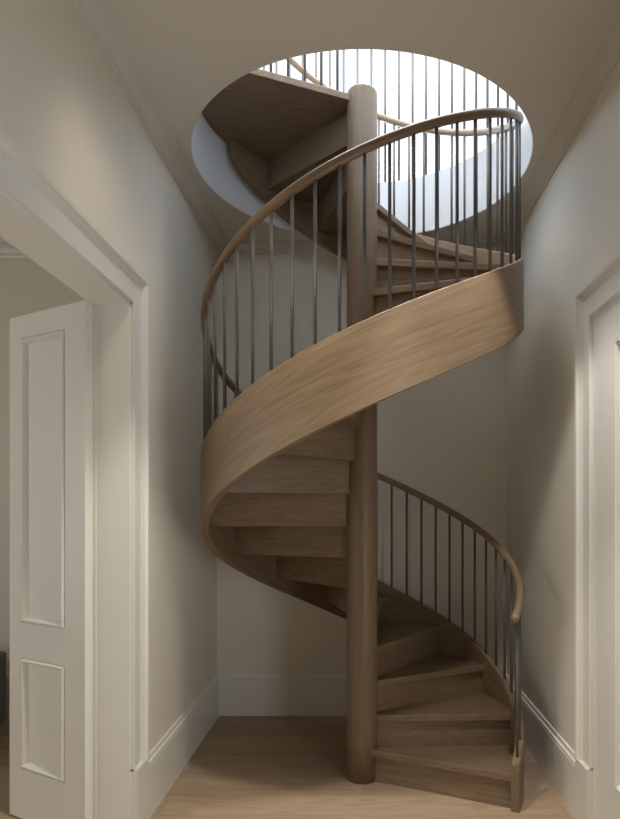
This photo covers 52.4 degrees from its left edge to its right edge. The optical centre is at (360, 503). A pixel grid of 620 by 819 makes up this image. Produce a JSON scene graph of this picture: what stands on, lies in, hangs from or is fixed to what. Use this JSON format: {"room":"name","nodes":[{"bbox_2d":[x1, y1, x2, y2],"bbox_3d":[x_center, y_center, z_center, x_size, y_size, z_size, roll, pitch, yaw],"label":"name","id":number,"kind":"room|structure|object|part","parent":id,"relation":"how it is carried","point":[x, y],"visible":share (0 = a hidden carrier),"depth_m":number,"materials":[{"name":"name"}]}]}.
{"room":"stair hall","nodes":[
{"label":"stair hall","id":0,"kind":"room"},
{"bbox_2d":[0,0,216,750],"bbox_3d":[-1.183,-0.178,0.904,0.180,3.557,7.690,0,0,0],"label":"wall","id":1,"kind":"structure","parent":0,"point":[62,103],"depth_m":3.35,"materials":[{"name":"paint"}]},
{"bbox_2d":[10,300,92,818],"bbox_3d":[-1.535,0.319,3.080,0.590,2.538,0.053,0,0,29],"label":"door","id":2,"kind":"structure","parent":1,"relation":"in","point":[51,350],"depth_m":3.06,"materials":[{"name":"paint"}]},
{"bbox_3d":[-1.561,-0.119,3.078,0.342,1.438,0.024,0,0,29],"label":"panel","id":3,"kind":"part","parent":2,"relation":"part of","materials":[{"name":"paint"}]},
{"bbox_3d":[-1.561,1.054,3.078,0.342,0.564,0.024,0,0,29],"label":"panel","id":4,"kind":"part","parent":2,"relation":"part of","materials":[{"name":"paint"}]},
{"bbox_2d":[0,188,130,818],"bbox_3d":[-1.183,0.322,2.192,0.180,2.557,1.565,0,0,0],"label":"trim","id":5,"kind":"structure","parent":1,"relation":"attached to","point":[111,309],"depth_m":2.96,"materials":[{"name":"paint"}]},
{"bbox_2d":[0,126,149,818],"bbox_3d":[-1.073,0.246,2.192,0.040,2.707,1.889,0,0,0],"label":"trim","id":6,"kind":"structure","parent":1,"relation":"attached to","point":[22,179],"depth_m":2.97,"materials":[{"name":"paint"}]},
{"bbox_2d":[149,674,218,818],"bbox_3d":[-1.081,1.442,0.954,0.022,0.315,7.590,0,0,0],"label":"baseboard","id":7,"kind":"structure","parent":1,"relation":"attached to","point":[171,754],"depth_m":3.72,"materials":[{"name":"paint"}]},
{"bbox_2d":[71,0,619,253],"bbox_3d":[0.007,-1.928,0.954,2.200,0.058,7.590,0,0,0],"label":"crown molding","id":8,"kind":"structure","parent":1,"relation":"attached to","point":[96,15],"depth_m":3.15,"materials":[{"name":"paint"}]},
{"bbox_2d":[0,254,506,672],"bbox_3d":[-2.042,-0.178,4.849,6.700,3.557,0.200,0,0,0],"label":"wall","id":9,"kind":"structure","parent":0,"point":[443,437],"depth_m":4.75,"materials":[{"name":"paint"}]},
{"bbox_2d":[217,673,506,715],"bbox_3d":[0.007,1.442,4.738,2.200,0.315,0.022,0,0,0],"label":"baseboard","id":10,"kind":"structure","parent":9,"relation":"attached to","point":[240,694],"depth_m":4.73,"materials":[{"name":"paint"}]},
{"bbox_2d":[0,716,573,818],"bbox_3d":[-1.942,1.660,0.959,6.900,0.120,8.000,0,0,0],"label":"floor","id":11,"kind":"structure","parent":0,"point":[244,767],"depth_m":3.56,"materials":[{"name":"brown wood"}]},
{"bbox_2d":[0,651,5,724],"bbox_3d":[-2.913,1.320,3.979,0.810,0.560,0.940,0,0,0],"label":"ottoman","id":12,"kind":"object","parent":11,"relation":"on","point":[2,653],"visible":1,"depth_m":4.39,"materials":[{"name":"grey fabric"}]},
{"bbox_2d":[201,50,523,812],"bbox_3d":[-0.007,-0.870,3.675,1.829,4.939,1.873,0,0,-43],"label":"spiral staircase","id":13,"kind":"structure","parent":11,"relation":"on","point":[290,476],"depth_m":3.58,"materials":[{"name":"brown wood"}]},
{"bbox_2d":[0,0,619,239],"bbox_3d":[-0.693,-2.162,2.259,9.400,0.410,10.600,0,0,0],"label":"ceiling","id":14,"kind":"structure","parent":0,"point":[186,52],"depth_m":2.69,"materials":[{"name":"paint"}]},
{"bbox_2d":[263,49,517,181],"bbox_3d":[0.063,-2.898,3.659,1.931,1.062,2.043,0,0,0],"label":"gallery railing","id":15,"kind":"object","parent":14,"relation":"on","point":[357,50],"visible":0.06,"depth_m":4.58,"materials":[{"name":"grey metal"}]},
{"bbox_2d":[507,60,619,750],"bbox_3d":[1.198,-0.178,0.904,0.180,3.557,7.690,0,0,0],"label":"wall","id":16,"kind":"structure","parent":0,"point":[572,231],"depth_m":3.56,"materials":[{"name":"paint"}]},
{"bbox_2d":[506,674,574,818],"bbox_3d":[1.097,1.442,0.954,0.022,0.315,7.590,0,0,0],"label":"baseboard","id":17,"kind":"structure","parent":16,"relation":"attached to","point":[550,751],"depth_m":3.60,"materials":[{"name":"paint"}]},
{"bbox_2d":[574,251,619,818],"bbox_3d":[1.087,0.277,2.446,0.040,2.647,1.399,0,0,0],"label":"trim","id":18,"kind":"structure","parent":16,"relation":"attached to","point":[599,291],"depth_m":3.06,"materials":[{"name":"paint"}]},
{"bbox_2d":[593,295,619,818],"bbox_3d":[1.124,0.348,2.446,0.053,2.483,1.071,0,0,0],"label":"door","id":19,"kind":"structure","parent":16,"relation":"in","point":[606,323],"depth_m":2.81,"materials":[{"name":"paint"}]},
{"bbox_3d":[1.109,0.263,2.445,0.024,1.952,0.551,0,0,0],"label":"panel","id":20,"kind":"part","parent":19,"relation":"part of","materials":[{"name":"paint"}]},
{"bbox_3d":[-3.333,-0.178,0.904,4.120,3.557,7.690,0,0,0],"label":"wall","id":21,"kind":"structure","parent":0,"visible":0},
{"bbox_2d":[6,673,9,715],"bbox_3d":[-3.232,1.442,4.738,3.920,0.315,0.022,0,0,0],"label":"baseboard","id":22,"kind":"structure","parent":21,"relation":"attached to","point":[7,674],"depth_m":4.73,"materials":[{"name":"paint"}]},
{"bbox_2d":[0,237,28,257],"bbox_3d":[-3.232,-1.911,1.954,3.920,0.093,5.590,0,0,0],"label":"crown molding","id":23,"kind":"structure","parent":21,"relation":"attached to","point":[7,250],"depth_m":4.71,"materials":[{"name":"paint"}]}
]}

